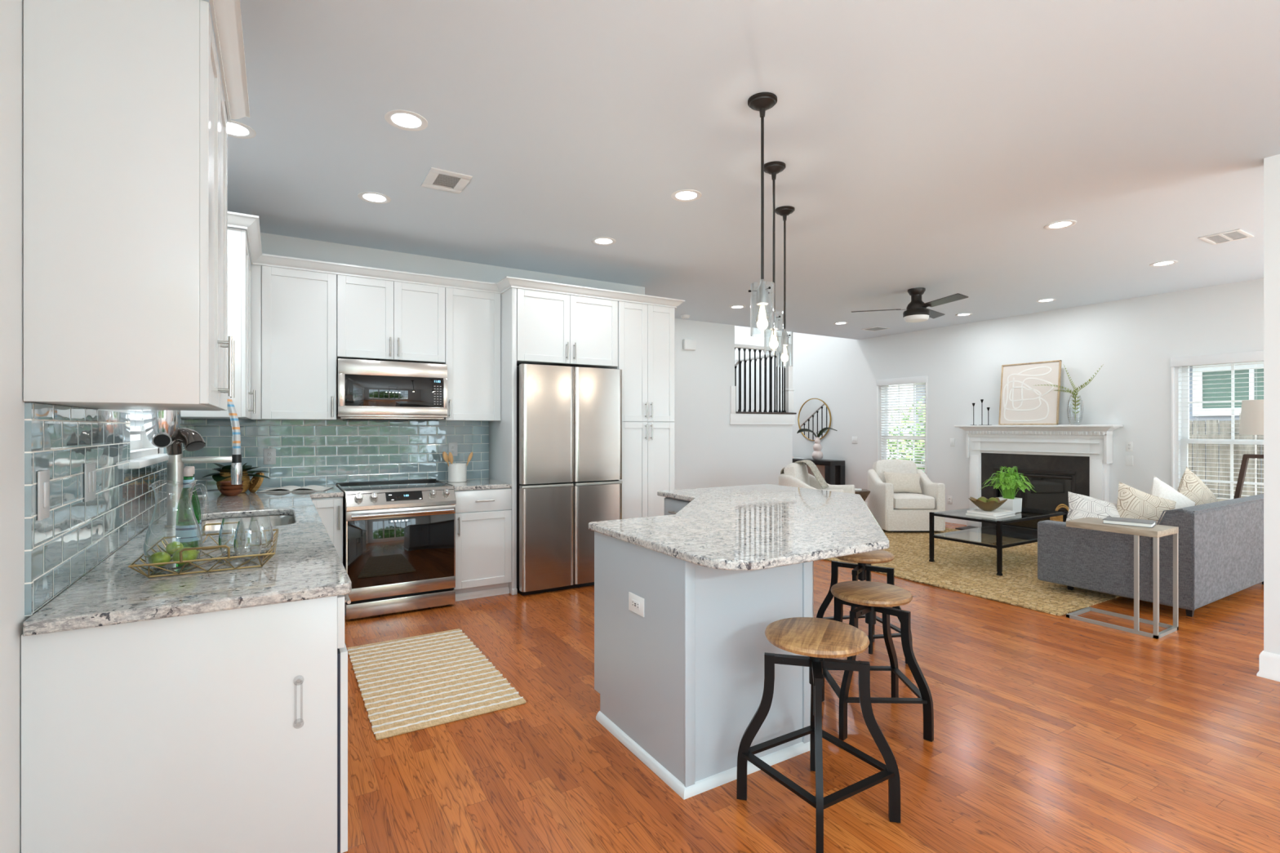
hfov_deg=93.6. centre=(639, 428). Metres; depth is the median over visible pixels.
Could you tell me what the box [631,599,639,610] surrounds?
socket
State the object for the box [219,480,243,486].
wooden bowl
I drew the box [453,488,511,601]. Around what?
base cabinet
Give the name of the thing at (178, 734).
base cabinet
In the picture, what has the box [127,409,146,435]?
window blind
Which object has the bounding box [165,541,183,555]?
lime
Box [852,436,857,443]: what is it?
light switch
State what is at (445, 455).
wooden utensil
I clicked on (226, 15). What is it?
trim
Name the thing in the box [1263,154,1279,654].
wall
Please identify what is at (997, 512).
book
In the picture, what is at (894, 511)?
armchair
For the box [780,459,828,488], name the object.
throw blanket
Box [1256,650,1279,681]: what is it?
baseboard
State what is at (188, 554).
lime
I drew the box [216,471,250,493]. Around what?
basket
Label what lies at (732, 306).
recessed light
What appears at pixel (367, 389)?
microwave
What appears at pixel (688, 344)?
door chime
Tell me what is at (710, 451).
wall
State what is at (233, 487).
wooden bowl
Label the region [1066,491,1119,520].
throw pillow
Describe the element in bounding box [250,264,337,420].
upper cabinet
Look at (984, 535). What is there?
glass shelf
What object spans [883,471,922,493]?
lumbar pillow
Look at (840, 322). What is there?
recessed light
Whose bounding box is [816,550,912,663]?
bar stool
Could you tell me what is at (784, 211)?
pendant light
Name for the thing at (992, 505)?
scalloped bowl
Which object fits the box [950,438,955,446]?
light switch
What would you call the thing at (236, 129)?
recessed light
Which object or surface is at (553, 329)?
upper cabinet
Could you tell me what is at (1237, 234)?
ceiling vent
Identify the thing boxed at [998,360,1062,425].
framed art
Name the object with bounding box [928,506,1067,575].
coffee table
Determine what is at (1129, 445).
wall outlet
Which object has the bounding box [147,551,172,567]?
lime
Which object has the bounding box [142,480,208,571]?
glass pitcher
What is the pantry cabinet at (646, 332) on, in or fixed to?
on the floor
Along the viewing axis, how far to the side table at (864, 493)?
7.97 m
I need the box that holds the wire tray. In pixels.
[128,521,279,577]
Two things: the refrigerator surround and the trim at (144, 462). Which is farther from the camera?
the refrigerator surround
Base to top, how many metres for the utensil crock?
0.155 m
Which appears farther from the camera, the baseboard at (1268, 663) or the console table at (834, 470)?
the console table at (834, 470)
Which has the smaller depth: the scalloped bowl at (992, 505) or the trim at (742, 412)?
the scalloped bowl at (992, 505)
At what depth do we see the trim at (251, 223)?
4.77 m
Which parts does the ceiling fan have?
blade, motor mount, blade, blade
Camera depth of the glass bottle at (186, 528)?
2.04 m
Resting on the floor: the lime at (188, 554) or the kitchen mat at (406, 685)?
the kitchen mat at (406, 685)
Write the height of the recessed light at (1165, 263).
0.006 m
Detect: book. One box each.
[256,484,333,493]
[792,457,810,459]
[965,512,1015,519]
[966,508,1014,515]
[1102,516,1156,528]
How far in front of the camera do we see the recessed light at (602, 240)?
4.78 m
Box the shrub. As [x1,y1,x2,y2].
[887,396,925,471]
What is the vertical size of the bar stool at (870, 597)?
0.606 m
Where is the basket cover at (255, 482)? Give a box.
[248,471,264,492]
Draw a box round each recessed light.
[227,120,256,138]
[357,191,391,204]
[384,109,427,130]
[591,236,616,244]
[671,189,702,201]
[728,305,745,308]
[833,321,848,324]
[955,312,972,315]
[1035,298,1056,302]
[1044,220,1076,229]
[1149,260,1177,266]
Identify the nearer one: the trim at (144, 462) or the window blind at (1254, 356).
the trim at (144, 462)
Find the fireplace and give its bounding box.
[954,424,1123,529]
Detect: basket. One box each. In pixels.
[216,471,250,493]
[1049,503,1068,521]
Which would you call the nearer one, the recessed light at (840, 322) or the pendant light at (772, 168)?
the pendant light at (772, 168)
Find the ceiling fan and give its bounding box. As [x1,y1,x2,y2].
[851,287,968,322]
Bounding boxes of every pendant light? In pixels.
[747,92,777,337]
[762,160,786,355]
[774,205,795,367]
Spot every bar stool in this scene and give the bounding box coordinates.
[736,617,900,852]
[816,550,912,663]
[822,581,933,742]
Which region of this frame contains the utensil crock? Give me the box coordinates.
[448,462,466,482]
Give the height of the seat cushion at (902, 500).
0.194 m
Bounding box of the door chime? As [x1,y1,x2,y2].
[683,338,696,351]
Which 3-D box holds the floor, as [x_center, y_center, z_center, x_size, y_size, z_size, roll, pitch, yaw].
[1.531,1.420,5.012,9.300,0.100,15.400,0,0,-31]
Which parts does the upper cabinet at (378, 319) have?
door, handle, handle, door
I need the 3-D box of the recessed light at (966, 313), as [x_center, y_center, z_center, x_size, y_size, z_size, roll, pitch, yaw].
[4.234,-1.487,7.855,0.196,0.006,0.196,0,0,-31]
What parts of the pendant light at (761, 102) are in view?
rod, lamp shade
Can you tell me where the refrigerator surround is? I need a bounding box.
[488,287,517,595]
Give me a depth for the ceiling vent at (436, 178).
3.60 m
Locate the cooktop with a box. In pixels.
[336,480,453,493]
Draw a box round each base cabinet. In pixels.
[21,594,351,852]
[311,497,342,563]
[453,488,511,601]
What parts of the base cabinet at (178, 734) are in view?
drawer, door, handle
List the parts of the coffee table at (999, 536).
leg, shelf frame, glass, frame, leg, leg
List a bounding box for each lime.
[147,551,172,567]
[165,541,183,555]
[172,546,199,564]
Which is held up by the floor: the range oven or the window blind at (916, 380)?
the range oven
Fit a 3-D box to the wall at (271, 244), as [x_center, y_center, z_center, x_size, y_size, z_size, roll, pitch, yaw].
[-1.627,-0.060,5.401,3.845,2.860,0.130,0,0,-31]
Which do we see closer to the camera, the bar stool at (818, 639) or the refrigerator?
the bar stool at (818, 639)
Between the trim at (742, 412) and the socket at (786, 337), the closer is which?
the socket at (786, 337)
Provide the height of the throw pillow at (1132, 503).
0.565 m
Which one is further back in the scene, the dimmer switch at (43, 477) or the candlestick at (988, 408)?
the candlestick at (988, 408)
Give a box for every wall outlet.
[263,448,275,464]
[448,442,457,456]
[947,495,951,503]
[1125,441,1133,451]
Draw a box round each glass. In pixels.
[217,516,245,556]
[233,520,262,561]
[246,515,273,554]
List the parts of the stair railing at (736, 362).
handrail, handrail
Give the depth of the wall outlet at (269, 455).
4.58 m
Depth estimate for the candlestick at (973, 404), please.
8.25 m
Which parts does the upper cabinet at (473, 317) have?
handle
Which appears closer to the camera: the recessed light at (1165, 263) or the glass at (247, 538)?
the glass at (247, 538)
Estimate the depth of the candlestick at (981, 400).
8.16 m
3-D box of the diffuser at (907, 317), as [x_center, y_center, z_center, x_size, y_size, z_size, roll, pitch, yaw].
[2.964,-1.171,6.440,0.248,0.054,0.248,0,0,-31]
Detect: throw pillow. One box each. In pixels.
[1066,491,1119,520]
[1116,481,1176,524]
[1149,475,1195,509]
[1177,466,1217,505]
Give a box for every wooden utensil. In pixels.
[442,451,448,466]
[448,452,453,463]
[466,452,472,465]
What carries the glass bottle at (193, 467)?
on the wire tray
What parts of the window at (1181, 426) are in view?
casing, frame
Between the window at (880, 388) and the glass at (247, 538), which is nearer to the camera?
the glass at (247, 538)
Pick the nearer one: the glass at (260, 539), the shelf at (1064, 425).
the glass at (260, 539)
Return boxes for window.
[129,409,159,459]
[876,382,927,475]
[1171,360,1263,498]
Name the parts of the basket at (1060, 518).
handle, handle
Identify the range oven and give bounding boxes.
[336,478,456,620]
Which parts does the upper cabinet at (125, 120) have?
door, door, handle, handle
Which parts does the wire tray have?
handle, handle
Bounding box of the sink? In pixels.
[201,515,294,531]
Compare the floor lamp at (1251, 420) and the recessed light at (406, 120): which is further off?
the floor lamp at (1251, 420)
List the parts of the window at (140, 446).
pane, sash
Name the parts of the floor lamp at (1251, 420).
lamp shade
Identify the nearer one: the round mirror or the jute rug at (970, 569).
the jute rug at (970, 569)
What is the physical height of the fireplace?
1.412 m
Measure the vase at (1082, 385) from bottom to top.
0.737 m
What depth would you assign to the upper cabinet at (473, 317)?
5.05 m
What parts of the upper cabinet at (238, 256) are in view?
door, door, handle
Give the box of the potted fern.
[981,466,1035,512]
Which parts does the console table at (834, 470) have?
leg, leg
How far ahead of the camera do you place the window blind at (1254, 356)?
6.22 m
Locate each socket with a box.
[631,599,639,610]
[748,279,770,305]
[762,309,780,329]
[776,328,790,346]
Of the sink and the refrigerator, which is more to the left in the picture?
the sink
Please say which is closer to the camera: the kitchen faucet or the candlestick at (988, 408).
the kitchen faucet
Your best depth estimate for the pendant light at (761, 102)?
2.72 m
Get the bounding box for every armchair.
[778,462,854,493]
[867,458,945,532]
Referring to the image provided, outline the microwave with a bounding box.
[337,358,447,420]
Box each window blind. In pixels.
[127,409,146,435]
[876,375,928,473]
[1170,350,1263,499]
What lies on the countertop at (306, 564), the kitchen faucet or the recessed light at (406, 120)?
the kitchen faucet
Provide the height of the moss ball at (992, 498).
0.092 m
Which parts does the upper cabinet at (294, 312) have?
handle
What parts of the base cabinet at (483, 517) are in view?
handle, kick moulding, drawer, handle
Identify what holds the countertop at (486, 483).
on the base cabinet at (483, 517)
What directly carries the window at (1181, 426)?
in the wall at (1135, 340)
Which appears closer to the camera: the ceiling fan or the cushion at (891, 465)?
the ceiling fan
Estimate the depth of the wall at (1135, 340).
7.86 m
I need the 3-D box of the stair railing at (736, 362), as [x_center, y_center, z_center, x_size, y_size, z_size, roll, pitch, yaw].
[1.464,0.085,10.735,0.090,2.569,3.150,0,0,-31]
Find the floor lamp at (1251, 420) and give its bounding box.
[1233,399,1263,498]
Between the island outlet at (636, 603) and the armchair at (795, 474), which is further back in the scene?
the armchair at (795, 474)
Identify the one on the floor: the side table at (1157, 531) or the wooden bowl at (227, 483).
the side table at (1157, 531)
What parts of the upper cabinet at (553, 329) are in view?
door, handle, handle, door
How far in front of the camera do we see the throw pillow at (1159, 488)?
5.13 m
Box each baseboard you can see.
[865,502,966,524]
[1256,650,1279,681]
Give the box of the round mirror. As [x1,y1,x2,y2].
[797,398,831,440]
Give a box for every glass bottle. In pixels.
[175,467,199,558]
[184,466,201,533]
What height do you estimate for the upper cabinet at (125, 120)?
1.095 m
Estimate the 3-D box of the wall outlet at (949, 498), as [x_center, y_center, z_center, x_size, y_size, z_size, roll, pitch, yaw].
[4.501,1.040,8.731,0.009,0.115,0.070,0,0,-31]
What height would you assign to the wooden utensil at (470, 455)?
0.229 m
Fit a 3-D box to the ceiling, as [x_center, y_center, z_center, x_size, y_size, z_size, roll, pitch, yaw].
[2.702,-1.565,3.119,9.350,0.150,10.950,0,0,-31]
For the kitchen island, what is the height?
0.880 m
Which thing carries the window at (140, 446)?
in the wall at (12, 617)
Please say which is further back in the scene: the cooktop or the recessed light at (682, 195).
the cooktop
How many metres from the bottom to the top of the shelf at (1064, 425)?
0.025 m
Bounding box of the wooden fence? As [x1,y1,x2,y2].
[1188,413,1263,502]
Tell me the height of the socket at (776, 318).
0.113 m
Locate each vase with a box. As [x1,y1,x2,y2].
[796,427,837,459]
[1037,364,1103,424]
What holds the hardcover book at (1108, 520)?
on the side table at (1157, 531)
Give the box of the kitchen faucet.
[142,396,242,528]
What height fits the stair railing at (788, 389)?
1.082 m
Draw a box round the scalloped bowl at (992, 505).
[968,496,1007,511]
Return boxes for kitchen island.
[594,497,813,799]
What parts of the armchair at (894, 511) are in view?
seat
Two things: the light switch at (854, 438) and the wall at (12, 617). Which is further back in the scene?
the light switch at (854, 438)
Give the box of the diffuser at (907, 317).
[903,314,928,322]
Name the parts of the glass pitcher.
handle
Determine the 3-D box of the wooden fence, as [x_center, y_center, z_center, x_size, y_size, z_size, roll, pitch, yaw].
[9.263,0.640,7.026,0.122,1.700,10.460,0,0,-31]
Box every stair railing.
[734,342,794,412]
[734,351,783,412]
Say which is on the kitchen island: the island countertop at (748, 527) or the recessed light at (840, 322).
the island countertop at (748, 527)
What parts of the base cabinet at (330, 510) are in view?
handle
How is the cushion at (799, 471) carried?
on the armchair at (795, 474)
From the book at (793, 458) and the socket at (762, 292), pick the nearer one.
the socket at (762, 292)
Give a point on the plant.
(224, 475)
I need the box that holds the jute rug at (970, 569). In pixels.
[823,528,1119,616]
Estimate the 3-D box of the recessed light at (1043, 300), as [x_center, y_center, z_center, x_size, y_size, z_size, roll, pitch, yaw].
[4.722,-1.487,6.987,0.196,0.006,0.196,0,0,-31]
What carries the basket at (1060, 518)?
on the hearth slab
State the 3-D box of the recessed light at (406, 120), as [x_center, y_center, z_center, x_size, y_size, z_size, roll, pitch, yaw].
[-1.129,-1.487,2.904,0.196,0.006,0.196,0,0,-31]
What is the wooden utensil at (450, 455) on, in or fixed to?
in the utensil crock
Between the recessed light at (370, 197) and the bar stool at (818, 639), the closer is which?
the bar stool at (818, 639)
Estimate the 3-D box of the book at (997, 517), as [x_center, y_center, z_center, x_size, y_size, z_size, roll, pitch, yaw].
[3.437,0.843,5.888,0.400,0.026,0.280,0,0,-35]
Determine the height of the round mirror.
0.776 m
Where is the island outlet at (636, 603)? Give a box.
[628,591,644,617]
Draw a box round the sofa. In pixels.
[1037,493,1263,617]
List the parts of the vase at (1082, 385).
glass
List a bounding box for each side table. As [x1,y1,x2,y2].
[854,488,870,501]
[1066,517,1178,639]
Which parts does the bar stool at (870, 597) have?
leg, leg, arm, arm, screw post, seat, arm, leg, leg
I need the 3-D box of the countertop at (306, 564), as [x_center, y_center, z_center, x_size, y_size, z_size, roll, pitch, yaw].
[-1.943,0.473,3.116,0.921,0.034,3.434,0,0,-31]
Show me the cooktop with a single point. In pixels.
(379, 486)
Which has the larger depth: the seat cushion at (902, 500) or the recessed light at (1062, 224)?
the seat cushion at (902, 500)
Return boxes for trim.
[128,453,168,468]
[208,0,249,121]
[227,211,684,308]
[729,386,795,424]
[735,411,796,414]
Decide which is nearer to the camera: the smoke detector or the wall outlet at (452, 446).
the wall outlet at (452, 446)
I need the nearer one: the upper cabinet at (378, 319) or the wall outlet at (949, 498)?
the upper cabinet at (378, 319)
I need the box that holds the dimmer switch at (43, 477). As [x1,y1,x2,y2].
[37,469,49,520]
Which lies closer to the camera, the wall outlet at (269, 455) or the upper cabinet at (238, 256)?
the upper cabinet at (238, 256)
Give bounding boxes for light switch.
[84,462,96,502]
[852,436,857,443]
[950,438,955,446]
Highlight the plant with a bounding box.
[202,462,270,493]
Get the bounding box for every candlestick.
[971,403,975,425]
[979,399,984,425]
[985,407,991,425]
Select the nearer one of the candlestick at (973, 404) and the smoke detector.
the smoke detector
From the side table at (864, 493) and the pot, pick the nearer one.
the pot
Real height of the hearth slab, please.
0.022 m
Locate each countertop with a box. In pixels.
[22,485,351,636]
[440,478,511,490]
[588,484,889,570]
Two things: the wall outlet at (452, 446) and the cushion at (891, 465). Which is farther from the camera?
the cushion at (891, 465)
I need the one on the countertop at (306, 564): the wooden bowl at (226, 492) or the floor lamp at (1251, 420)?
the wooden bowl at (226, 492)
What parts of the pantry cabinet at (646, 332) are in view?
door, door, door, door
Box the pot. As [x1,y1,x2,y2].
[996,497,1022,512]
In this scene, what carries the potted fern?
on the coffee table at (999, 536)
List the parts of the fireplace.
metal frame, glass, crown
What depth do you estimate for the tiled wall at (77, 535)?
1.80 m
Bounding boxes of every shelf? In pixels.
[933,524,1037,545]
[954,424,1123,426]
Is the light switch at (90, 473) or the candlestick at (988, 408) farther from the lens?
the candlestick at (988, 408)
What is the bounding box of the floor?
[339,522,1279,852]
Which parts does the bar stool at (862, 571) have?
leg, arm, leg, arm, seat, leg, arm, leg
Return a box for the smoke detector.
[680,314,689,319]
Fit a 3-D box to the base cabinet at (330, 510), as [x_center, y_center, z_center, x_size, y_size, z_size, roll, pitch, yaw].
[-2.366,0.931,4.482,0.228,0.878,0.656,0,0,-31]
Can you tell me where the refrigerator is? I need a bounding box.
[516,363,622,595]
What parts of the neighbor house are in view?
pane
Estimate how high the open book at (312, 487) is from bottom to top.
0.023 m
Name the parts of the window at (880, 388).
frame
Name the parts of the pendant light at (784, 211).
lamp shade, rod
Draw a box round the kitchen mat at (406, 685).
[347,628,526,740]
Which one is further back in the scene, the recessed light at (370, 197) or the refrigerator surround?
the refrigerator surround
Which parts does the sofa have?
leg, arm, leg, backrest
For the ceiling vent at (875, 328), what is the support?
in the ceiling
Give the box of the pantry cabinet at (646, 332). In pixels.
[607,301,674,519]
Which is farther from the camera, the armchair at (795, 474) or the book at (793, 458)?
the book at (793, 458)
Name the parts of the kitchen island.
panel, drawer, moulding, panel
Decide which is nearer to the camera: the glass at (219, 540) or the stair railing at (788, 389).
the glass at (219, 540)
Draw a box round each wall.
[0,0,192,852]
[24,402,194,616]
[192,418,488,491]
[245,231,644,301]
[674,318,792,489]
[734,278,1263,511]
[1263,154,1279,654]
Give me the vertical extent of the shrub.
2.331 m
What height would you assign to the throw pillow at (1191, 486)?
0.651 m
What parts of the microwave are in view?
door glass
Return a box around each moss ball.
[977,497,986,502]
[987,497,998,502]
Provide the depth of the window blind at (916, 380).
9.40 m
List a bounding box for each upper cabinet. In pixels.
[22,0,234,410]
[180,226,255,418]
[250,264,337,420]
[337,274,445,364]
[435,287,501,421]
[516,288,617,368]
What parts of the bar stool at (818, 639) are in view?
leg, arm, leg, screw post, seat, arm, leg, arm, leg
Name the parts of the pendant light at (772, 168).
rod, lamp shade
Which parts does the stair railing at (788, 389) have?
handrail, newel post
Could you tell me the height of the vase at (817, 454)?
0.572 m
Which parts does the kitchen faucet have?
spout, lever, support arm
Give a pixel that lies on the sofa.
(1221, 543)
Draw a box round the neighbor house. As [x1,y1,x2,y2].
[913,361,1263,497]
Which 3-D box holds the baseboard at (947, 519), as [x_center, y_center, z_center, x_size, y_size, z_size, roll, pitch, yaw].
[3.074,1.300,11.082,0.022,0.140,6.200,0,0,-31]
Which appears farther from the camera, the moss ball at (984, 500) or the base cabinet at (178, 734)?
the moss ball at (984, 500)
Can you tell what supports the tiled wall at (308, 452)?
attached to the wall at (271, 244)
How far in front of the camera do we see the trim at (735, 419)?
8.84 m
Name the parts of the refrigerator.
freezer door, door, freezer door, door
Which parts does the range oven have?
knob, knob, storage drawer, oven door, control panel, handle, knob, knob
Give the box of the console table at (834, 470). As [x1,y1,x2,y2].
[792,458,844,484]
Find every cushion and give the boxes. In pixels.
[783,462,810,486]
[872,458,916,493]
[893,492,934,509]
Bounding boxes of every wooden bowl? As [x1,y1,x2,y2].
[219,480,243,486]
[219,484,243,489]
[219,488,243,496]
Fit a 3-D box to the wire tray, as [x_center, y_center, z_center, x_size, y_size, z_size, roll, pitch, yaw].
[-1.473,0.409,2.083,0.369,0.090,0.551,0,0,-30]
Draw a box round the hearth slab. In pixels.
[955,525,977,529]
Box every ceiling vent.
[421,167,472,194]
[861,326,890,331]
[1198,228,1253,244]
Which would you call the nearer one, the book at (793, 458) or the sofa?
the sofa
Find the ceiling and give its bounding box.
[203,0,1279,339]

